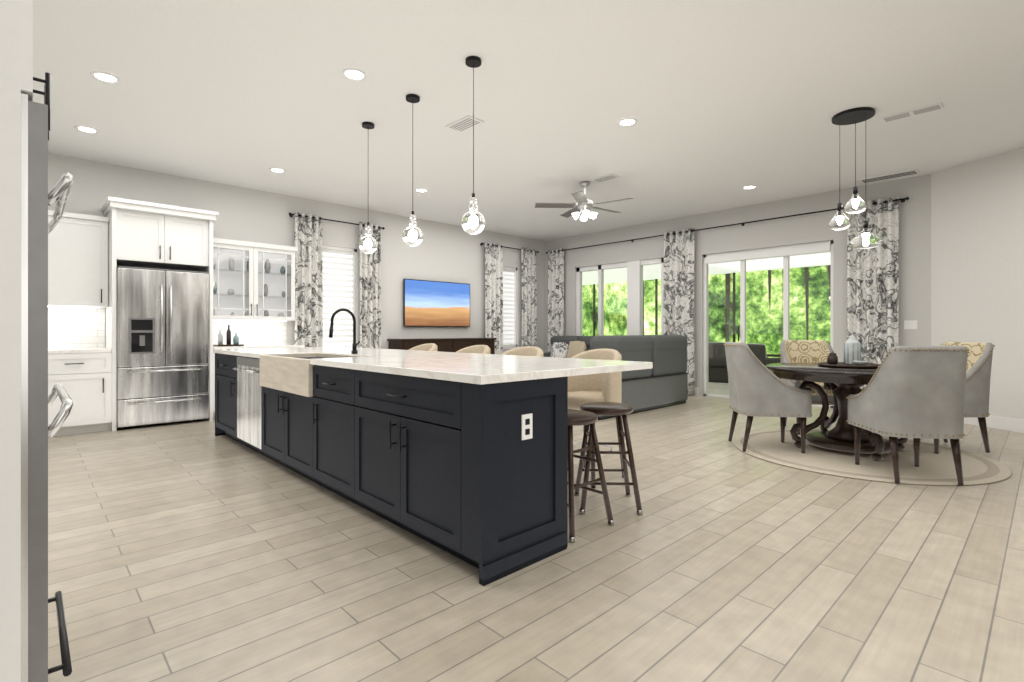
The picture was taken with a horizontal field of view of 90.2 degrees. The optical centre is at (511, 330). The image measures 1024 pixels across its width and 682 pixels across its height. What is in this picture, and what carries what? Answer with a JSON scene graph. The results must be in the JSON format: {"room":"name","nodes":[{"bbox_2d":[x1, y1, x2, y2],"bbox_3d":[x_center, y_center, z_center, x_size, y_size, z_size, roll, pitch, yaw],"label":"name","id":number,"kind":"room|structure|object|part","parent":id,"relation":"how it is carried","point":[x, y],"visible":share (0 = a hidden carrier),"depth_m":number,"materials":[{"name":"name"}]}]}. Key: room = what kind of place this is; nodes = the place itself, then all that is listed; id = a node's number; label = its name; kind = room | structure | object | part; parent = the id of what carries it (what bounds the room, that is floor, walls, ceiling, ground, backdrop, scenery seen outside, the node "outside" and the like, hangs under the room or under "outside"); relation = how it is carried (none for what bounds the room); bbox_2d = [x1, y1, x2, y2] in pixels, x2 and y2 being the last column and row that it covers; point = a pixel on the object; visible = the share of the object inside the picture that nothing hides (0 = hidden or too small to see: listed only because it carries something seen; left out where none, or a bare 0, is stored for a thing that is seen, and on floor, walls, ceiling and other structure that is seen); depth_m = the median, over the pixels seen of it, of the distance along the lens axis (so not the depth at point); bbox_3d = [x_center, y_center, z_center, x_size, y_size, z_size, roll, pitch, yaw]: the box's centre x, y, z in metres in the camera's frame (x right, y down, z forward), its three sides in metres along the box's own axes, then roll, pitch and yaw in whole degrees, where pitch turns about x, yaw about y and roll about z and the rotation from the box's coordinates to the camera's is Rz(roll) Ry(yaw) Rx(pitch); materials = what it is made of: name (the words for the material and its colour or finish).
{"room":"open-plan kitchen","nodes":[
{"label":"open-plan kitchen","id":0,"kind":"room"},
{"bbox_2d":[48,153,543,352],"bbox_3d":[-3.496,-0.455,7.643,11.850,3.150,0.200,0,0,-43],"label":"wall","id":1,"kind":"structure","parent":0,"point":[443,252],"depth_m":8.27,"materials":[{"name":"paint"}]},
{"bbox_2d":[48,210,111,307],"bbox_3d":[-5.046,-0.795,5.786,0.705,1.030,0.350,0,0,-43],"label":"upper cabinet","id":2,"kind":"object","parent":1,"relation":"attached to","point":[80,245],"depth_m":5.73,"materials":[{"name":"white wood"}]},
{"bbox_2d":[108,204,211,271],"bbox_3d":[-4.339,-1.125,6.287,0.920,0.630,0.598,0,0,-43],"label":"upper cabinet","id":3,"kind":"object","parent":1,"relation":"attached to","point":[143,236],"depth_m":6.05,"materials":[{"name":"white wood"}]},
{"bbox_2d":[289,211,384,348],"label":"curtains","id":4,"kind":"object","parent":1,"relation":"attached to","point":[307,227],"depth_m":7.82,"materials":[{"name":"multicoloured fabric"}]},
{"bbox_3d":[-2.757,-1.735,8.121,1.584,0.050,0.119,0,0,-44],"label":"rod","id":5,"kind":"part","parent":4,"relation":"part of","materials":[{"name":"black metal"}]},
{"bbox_2d":[322,245,356,342],"bbox_3d":[-2.830,-0.485,8.219,0.710,1.730,0.180,0,0,-43],"label":"window","id":6,"kind":"structure","parent":1,"relation":"in","point":[354,282],"depth_m":8.40,"materials":[{"name":"white paint"}]},
{"bbox_2d":[322,249,353,346],"bbox_3d":[-2.837,-0.507,8.226,0.570,1.585,0.060,0,0,-43],"label":"window blind","id":7,"kind":"object","parent":6,"relation":"attached to","point":[337,266],"visible":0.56,"depth_m":8.24,"materials":[{"name":"white"}]},
{"bbox_2d":[403,279,469,326],"bbox_3d":[-1.373,-0.500,9.466,1.480,0.840,0.068,0,0,-43],"label":"screen","id":8,"kind":"object","parent":1,"relation":"attached to","point":[427,303],"visible":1,"depth_m":9.39,"materials":[{"name":"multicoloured glass"}]},
{"bbox_2d":[480,242,538,354],"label":"curtains","id":9,"kind":"object","parent":1,"relation":"attached to","point":[493,251],"depth_m":10.49,"materials":[{"name":"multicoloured fabric"}]},
{"bbox_3d":[-0.037,-1.735,10.702,1.644,0.050,0.119,0,0,-44],"label":"rod","id":10,"kind":"part","parent":9,"relation":"part of","materials":[{"name":"black metal"}]},
{"bbox_2d":[503,267,517,348],"bbox_3d":[-0.113,-0.485,10.797,0.600,1.730,0.180,0,0,-43],"label":"window","id":11,"kind":"structure","parent":1,"relation":"in","point":[511,346],"depth_m":10.93,"materials":[{"name":"white paint"}]},
{"bbox_2d":[503,269,514,344],"bbox_3d":[-0.120,-0.507,10.804,0.460,1.585,0.060,0,0,-43],"label":"window blind","id":12,"kind":"object","parent":11,"relation":"attached to","point":[508,306],"visible":0.58,"depth_m":10.84,"materials":[{"name":"white plastic"}]},
{"bbox_2d":[33,0,1023,240],"bbox_3d":[0.755,-2.090,3.163,11.850,0.120,12.550,0,0,-43],"label":"ceiling","id":13,"kind":"structure","parent":0,"point":[723,102],"depth_m":4.42,"materials":[{"name":"paint"}]},
{"bbox_2d":[74,125,98,132],"bbox_3d":[-4.273,-2.025,5.127,0.194,0.009,0.194,0,0,38],"label":"recessed light","id":14,"kind":"object","parent":13,"relation":"in","point":[86,129],"depth_m":5.13,"materials":[{"name":"white"}]},
{"bbox_2d":[90,71,120,83],"bbox_3d":[-3.246,-2.025,4.074,0.194,0.009,0.194,0,0,2],"label":"recessed light","id":15,"kind":"object","parent":13,"relation":"in","point":[102,76],"depth_m":4.07,"materials":[{"name":"white"}]},
{"bbox_2d":[269,168,285,172],"bbox_3d":[-2.958,-2.025,6.429,0.194,0.009,0.194,0,0,20],"label":"recessed light","id":16,"kind":"object","parent":13,"relation":"in","point":[278,170],"depth_m":6.44,"materials":[{"name":"white"}]},
{"bbox_2d":[341,68,366,80],"bbox_3d":[-1.246,-2.025,4.029,0.194,0.009,0.194,0,0,38],"label":"recessed light","id":17,"kind":"object","parent":13,"relation":"in","point":[354,74],"depth_m":4.03,"materials":[{"name":"white"}]},
{"bbox_2d":[359,122,377,253],"bbox_3d":[-1.411,-1.393,5.003,0.180,1.275,0.180,0,0,-43],"label":"pendant light","id":18,"kind":"object","parent":13,"relation":"hanging from","point":[368,244],"visible":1,"depth_m":4.95,"materials":[{"name":"glass"}]},
{"bbox_2d":[402,94,422,246],"bbox_3d":[-0.860,-1.380,4.422,0.180,1.300,0.180,0,0,-43],"label":"pendant light","id":19,"kind":"object","parent":13,"relation":"hanging from","point":[412,234],"visible":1,"depth_m":4.39,"materials":[{"name":"clear glass"}]},
{"bbox_2d":[415,188,427,191],"bbox_3d":[-1.307,-2.025,7.348,0.194,0.009,0.194,0,0,2],"label":"recessed light","id":20,"kind":"object","parent":13,"relation":"in","point":[418,189],"depth_m":7.35,"materials":[{"name":"white"}]},
{"bbox_2d":[445,115,483,132],"bbox_3d":[-0.463,-2.023,4.992,0.200,0.014,0.360,0,0,-44],"label":"ceiling vent","id":21,"kind":"object","parent":13,"relation":"in","point":[463,124],"depth_m":4.98,"materials":[{"name":"white metal"}]},
{"bbox_2d":[461,56,484,234],"bbox_3d":[-0.289,-1.375,3.820,0.180,1.310,0.180,0,0,-43],"label":"pendant light","id":22,"kind":"object","parent":13,"relation":"hanging from","point":[473,221],"visible":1,"depth_m":3.78,"materials":[{"name":"clear glass"}]},
{"bbox_2d":[535,181,633,221],"bbox_3d":[1.028,-1.774,6.981,1.304,0.511,1.330,0,0,-43],"label":"ceiling fan","id":23,"kind":"object","parent":13,"relation":"hanging from","point":[583,205],"visible":1,"depth_m":6.93,"materials":[{"name":"silver metal"}]},
{"bbox_2d":[591,174,619,182],"bbox_3d":[1.238,-2.023,6.758,0.180,0.014,0.340,0,0,-44],"label":"ceiling vent","id":24,"kind":"object","parent":13,"relation":"in","point":[610,176],"depth_m":6.75,"materials":[{"name":"white metal"}]},
{"bbox_2d":[617,118,637,126],"bbox_3d":[1.120,-2.025,4.950,0.194,0.009,0.194,0,0,20],"label":"recessed light","id":25,"kind":"object","parent":13,"relation":"in","point":[625,122],"depth_m":4.95,"materials":[{"name":"white"}]},
{"bbox_2d":[742,185,756,188],"bbox_3d":[3.350,-2.025,7.191,0.194,0.009,0.194,0,0,-17],"label":"recessed light","id":26,"kind":"object","parent":13,"relation":"in","point":[749,186],"depth_m":7.18,"materials":[{"name":"white"}]},
{"bbox_2d":[828,107,883,248],"bbox_3d":[3.223,-1.393,4.775,0.360,1.273,0.440,0,0,-43],"label":"cluster","id":27,"kind":"object","parent":13,"relation":"hanging from","point":[866,238],"visible":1,"depth_m":4.77,"materials":[{"name":"clear glass"}]},
{"bbox_2d":[859,169,919,182],"bbox_3d":[4.935,-2.023,6.683,0.220,0.014,0.620,0,0,-44],"label":"ceiling vent","id":28,"kind":"object","parent":13,"relation":"in","point":[915,171],"depth_m":6.66,"materials":[{"name":"white metal"}]},
{"bbox_2d":[881,102,943,122],"bbox_3d":[3.710,-2.023,4.734,0.150,0.014,0.440,0,0,-44],"label":"ceiling vent","id":29,"kind":"object","parent":13,"relation":"in","point":[937,106],"depth_m":4.71,"materials":[{"name":"white metal"}]},
{"bbox_2d":[48,395,1023,681],"bbox_3d":[0.755,1.180,3.163,11.850,0.120,12.550,0,0,-43],"label":"floor","id":30,"kind":"structure","parent":0,"point":[190,551],"depth_m":2.33,"materials":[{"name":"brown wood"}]},
{"bbox_2d":[0,0,72,681],"bbox_3d":[-1.581,-0.205,1.243,0.752,2.650,0.880,0,0,-43],"label":"tall cabinet","id":31,"kind":"object","parent":30,"relation":"on","point":[26,229],"visible":1,"depth_m":1.16,"materials":[{"name":"white wood"}]},
{"bbox_2d":[48,352,111,435],"bbox_3d":[-4.917,0.680,5.704,0.640,0.880,0.648,0,0,-43],"label":"base cabinet","id":32,"kind":"object","parent":30,"relation":"on","point":[86,377],"depth_m":5.53,"materials":[{"name":"white wood"}]},
{"bbox_2d":[48,348,111,351],"bbox_3d":[-5.156,0.220,5.473,1.295,0.040,0.653,0,0,-43],"label":"countertop","id":33,"kind":"structure","parent":32,"relation":"on","point":[49,349],"depth_m":5.56,"materials":[{"name":"white stone"}]},
{"bbox_2d":[117,266,208,428],"bbox_3d":[-4.290,0.195,6.231,0.905,1.850,0.721,0,0,-43],"label":"fridge","id":34,"kind":"object","parent":30,"relation":"on","point":[162,345],"visible":1,"depth_m":5.98,"materials":[{"name":"silver metal"}]},
{"bbox_2d":[207,348,245,419],"bbox_3d":[-3.553,0.680,6.998,1.120,0.880,0.648,0,0,-43],"label":"base cabinet","id":35,"kind":"object","parent":30,"relation":"on","point":[211,364],"depth_m":6.37,"materials":[{"name":"white wood"}]},
{"bbox_2d":[209,344,303,347],"bbox_3d":[-3.542,0.220,7.005,1.135,0.040,0.653,0,0,-43],"label":"countertop","id":36,"kind":"structure","parent":35,"relation":"on","point":[210,345],"depth_m":6.81,"materials":[{"name":"white stone"}]},
{"bbox_2d":[213,352,624,585],"bbox_3d":[-1.289,0.678,4.194,1.116,0.885,4.442,0,0,-43],"label":"kitchen island","id":37,"kind":"object","parent":30,"relation":"on","point":[462,456],"depth_m":2.61,"materials":[{"name":"black wood"}]},
{"bbox_2d":[232,356,263,449],"bbox_3d":[-2.396,0.630,4.605,0.076,0.770,0.692,0,0,-44],"label":"dishwasher","id":38,"kind":"object","parent":37,"relation":"in","point":[249,390],"depth_m":4.57,"materials":[{"name":"silver metal"}]},
{"bbox_2d":[213,348,652,379],"bbox_3d":[-1.162,0.215,4.329,1.405,0.040,4.460,0,0,-43],"label":"island countertop","id":39,"kind":"structure","parent":37,"relation":"on","point":[455,365],"depth_m":3.15,"materials":[{"name":"white stone"}]},
{"bbox_2d":[265,352,340,363],"bbox_3d":[-1.602,0.334,4.132,0.514,0.263,1.038,0,0,-43],"label":"sink","id":40,"kind":"object","parent":39,"relation":"in","point":[306,356],"depth_m":4.47,"materials":[{"name":"beige stone"}]},
{"bbox_2d":[329,308,360,351],"bbox_3d":[-1.404,0.002,4.283,0.252,0.387,0.105,0,0,-43],"label":"faucet","id":41,"kind":"object","parent":39,"relation":"on","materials":[{"name":"black metal"}]},
{"bbox_2d":[409,343,436,350],"bbox_3d":[-1.070,0.631,5.671,0.475,0.982,0.488,0,0,-43],"label":"stool","id":42,"kind":"object","parent":30,"relation":"on","point":[428,347],"visible":0.12,"depth_m":5.82,"materials":[{"name":"beige fabric"}]},
{"bbox_2d":[387,338,495,353],"bbox_3d":[-1.216,0.627,9.308,2.110,0.985,0.482,0,0,-43],"label":"console table","id":43,"kind":"object","parent":30,"relation":"on","point":[449,344],"visible":0.23,"depth_m":9.07,"materials":[{"name":"brown wood"}]},
{"bbox_2d":[457,345,489,353],"bbox_3d":[-0.451,0.631,5.018,0.475,0.982,0.489,0,0,-44],"label":"stool","id":44,"kind":"object","parent":30,"relation":"on","point":[482,349],"visible":0.08,"depth_m":5.17,"materials":[{"name":"beige fabric"}]},
{"bbox_2d":[501,346,542,356],"bbox_3d":[0.038,0.631,4.504,0.488,0.982,0.475,0,0,40],"label":"stool","id":45,"kind":"object","parent":30,"relation":"on","point":[529,351],"visible":0.08,"depth_m":4.66,"materials":[{"name":"beige fabric"}]},
{"bbox_2d":[568,410,613,542],"bbox_3d":[0.325,0.798,2.955,0.384,0.643,0.382,0,0,-43],"label":"stool","id":46,"kind":"object","parent":30,"relation":"on","point":[577,417],"visible":0.46,"depth_m":2.86,"materials":[{"name":"brown wood"}]},
{"bbox_2d":[568,349,623,487],"bbox_3d":[0.596,0.631,3.916,0.475,0.982,0.488,0,0,-43],"label":"stool","id":47,"kind":"object","parent":30,"relation":"on","point":[599,387],"visible":0.52,"depth_m":3.87,"materials":[{"name":"beige fabric"}]},
{"bbox_2d":[574,402,642,514],"bbox_3d":[0.610,0.798,3.294,0.382,0.643,0.384,0,0,2],"label":"stool","id":48,"kind":"object","parent":30,"relation":"on","point":[611,408],"visible":0.92,"depth_m":3.17,"materials":[{"name":"brown wood"}]},
{"bbox_2d":[543,335,688,419],"bbox_3d":[0.999,0.590,8.717,3.150,1.060,3.630,0,0,-43],"label":"sofa","id":49,"kind":"object","parent":30,"relation":"on","point":[662,382],"visible":0.5,"depth_m":7.28,"materials":[{"name":"grey fabric"}]},
{"bbox_2d":[732,429,1011,485],"bbox_3d":[3.172,1.114,4.720,2.080,0.012,2.080,0,0,-43],"label":"rug","id":50,"kind":"object","parent":30,"relation":"on","point":[933,469],"visible":0.77,"depth_m":4.30,"materials":[{"name":"beige fabric"}]},
{"bbox_2d":[723,342,812,452],"bbox_3d":[2.413,0.609,4.884,0.651,1.003,0.571,0,0,7],"label":"dining chair","id":51,"kind":"object","parent":50,"relation":"on","point":[758,387],"visible":1,"depth_m":4.63,"materials":[{"name":"fabric"}]},
{"bbox_2d":[779,340,833,433],"bbox_3d":[3.346,0.609,5.679,0.571,1.003,0.651,0,0,12],"label":"dining chair","id":52,"kind":"object","parent":50,"relation":"on","point":[804,351],"visible":0.42,"depth_m":5.89,"materials":[{"name":"fabric"}]},
{"bbox_2d":[766,335,907,460],"bbox_3d":[3.167,0.570,4.798,1.410,1.073,1.410,0,0,-43],"label":"dining table","id":53,"kind":"object","parent":50,"relation":"on","point":[852,373],"visible":0.71,"depth_m":4.71,"materials":[{"name":"brown wood"}]},
{"bbox_2d":[846,346,969,484],"bbox_3d":[3.055,0.609,3.946,0.571,1.003,0.652,0,0,7],"label":"dining chair","id":54,"kind":"object","parent":50,"relation":"on","point":[916,393],"visible":1,"depth_m":3.69,"materials":[{"name":"fabric"}]},
{"bbox_2d":[934,342,994,453],"bbox_3d":[4.085,0.609,4.854,0.651,1.003,0.571,0,0,-3],"label":"dining chair","id":55,"kind":"object","parent":50,"relation":"on","point":[978,376],"visible":0.31,"depth_m":4.59,"materials":[{"name":"fabric"}]},
{"bbox_2d":[544,174,930,406],"bbox_3d":[3.225,-0.455,9.023,0.200,3.150,7.050,0,0,-43],"label":"wall","id":56,"kind":"structure","parent":0,"point":[914,294],"depth_m":7.85,"materials":[{"name":"paint"}]},
{"bbox_2d":[576,258,663,335],"bbox_3d":[2.104,-0.270,10.131,0.160,2.160,2.100,0,0,-43],"label":"window","id":57,"kind":"structure","parent":56,"relation":"in","point":[635,299],"depth_m":9.91,"materials":[{"name":"white paint"}]},
{"bbox_2d":[546,208,836,394],"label":"curtains","id":58,"kind":"object","parent":56,"relation":"attached to","point":[678,286],"depth_m":9.10,"materials":[{"name":"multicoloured fabric"}]},
{"bbox_3d":[3.001,-1.735,9.024,0.120,0.050,6.442,0,0,-44],"label":"rod","id":59,"kind":"part","parent":58,"relation":"part of","materials":[{"name":"black metal"}]},
{"bbox_2d":[695,387,698,395],"bbox_3d":[1.990,1.050,10.167,0.016,0.140,3.630,0,0,-44],"label":"baseboard","id":60,"kind":"structure","parent":56,"relation":"attached to","point":[696,388],"depth_m":8.86,"materials":[{"name":"white paint"}]},
{"bbox_2d":[704,240,832,407],"bbox_3d":[4.019,-0.100,8.143,0.120,2.440,1.980,0,0,-43],"label":"sliding door","id":61,"kind":"structure","parent":56,"relation":"in","point":[785,252],"depth_m":8.16,"materials":[{"name":"white paint"}]},
{"bbox_2d":[847,196,908,363],"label":"curtains","id":62,"kind":"object","parent":56,"relation":"attached to","point":[872,297],"depth_m":6.94,"materials":[{"name":"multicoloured fabric"}]},
{"bbox_2d":[904,320,916,328],"bbox_3d":[5.257,-0.080,6.726,0.011,0.120,0.140,0,0,-43],"label":"switch plate","id":63,"kind":"object","parent":56,"relation":"attached to","point":[910,324],"visible":1,"depth_m":6.73,"materials":[{"name":"white plastic"}]},
{"bbox_2d":[931,147,1023,419],"bbox_3d":[6.157,-0.455,3.879,0.200,3.150,5.900,0,0,-14],"label":"wall","id":64,"kind":"structure","parent":0,"point":[977,250],"depth_m":5.98,"materials":[{"name":"beige paint"}]},
{"bbox_2d":[964,415,1023,432],"bbox_3d":[5.697,1.050,4.228,2.814,0.140,5.890,0,0,-44],"label":"baseboard","id":65,"kind":"structure","parent":64,"relation":"attached to","point":[1005,423],"depth_m":5.81,"materials":[{"name":"white paint"}]},
{"label":"outside","id":66,"kind":"structure","parent":0,"visible":0},
{"bbox_2d":[504,265,830,357],"bbox_3d":[0.748,-3.630,8.981,21.450,12.500,32.000,0,0,-43],"label":"trees","id":67,"kind":"object","parent":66,"point":[762,320],"depth_m":16.89,"materials":[{"name":"green plant"}]},
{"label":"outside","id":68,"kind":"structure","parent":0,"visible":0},
{"bbox_2d":[708,382,728,395],"bbox_3d":[5.117,1.180,10.370,4.400,0.080,14.000,0,0,-43],"label":"lanai","id":69,"kind":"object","parent":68,"point":[718,386],"depth_m":10.11,"materials":[{"name":"beige concrete"}]},
{"bbox_2d":[593,272,780,356],"bbox_3d":[6.382,-0.170,12.139,0.070,2.620,11.025,0,0,-43],"label":"cage","id":70,"kind":"object","parent":69,"relation":"on","point":[656,308],"depth_m":14.49,"materials":[{"name":"brown metal"}]},
{"bbox_2d":[582,252,830,284],"bbox_3d":[5.120,-1.540,10.374,4.390,0.120,14.000,0,0,-43],"label":"roof","id":71,"kind":"structure","parent":70,"relation":"on","point":[752,262],"depth_m":11.89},
{"bbox_2d":[708,342,727,382],"bbox_3d":[4.678,0.695,11.603,0.800,0.890,0.760,0,0,36],"label":"chair","id":72,"kind":"object","parent":69,"relation":"on","point":[719,373],"depth_m":11.27,"materials":[{"name":"wicker"}]},
{"bbox_2d":[747,343,780,378],"bbox_3d":[5.023,0.695,10.226,0.760,0.890,0.800,0,0,-14],"label":"chair","id":73,"kind":"object","parent":69,"relation":"on","point":[760,356],"depth_m":9.81,"materials":[{"name":"fabric"}]}
]}

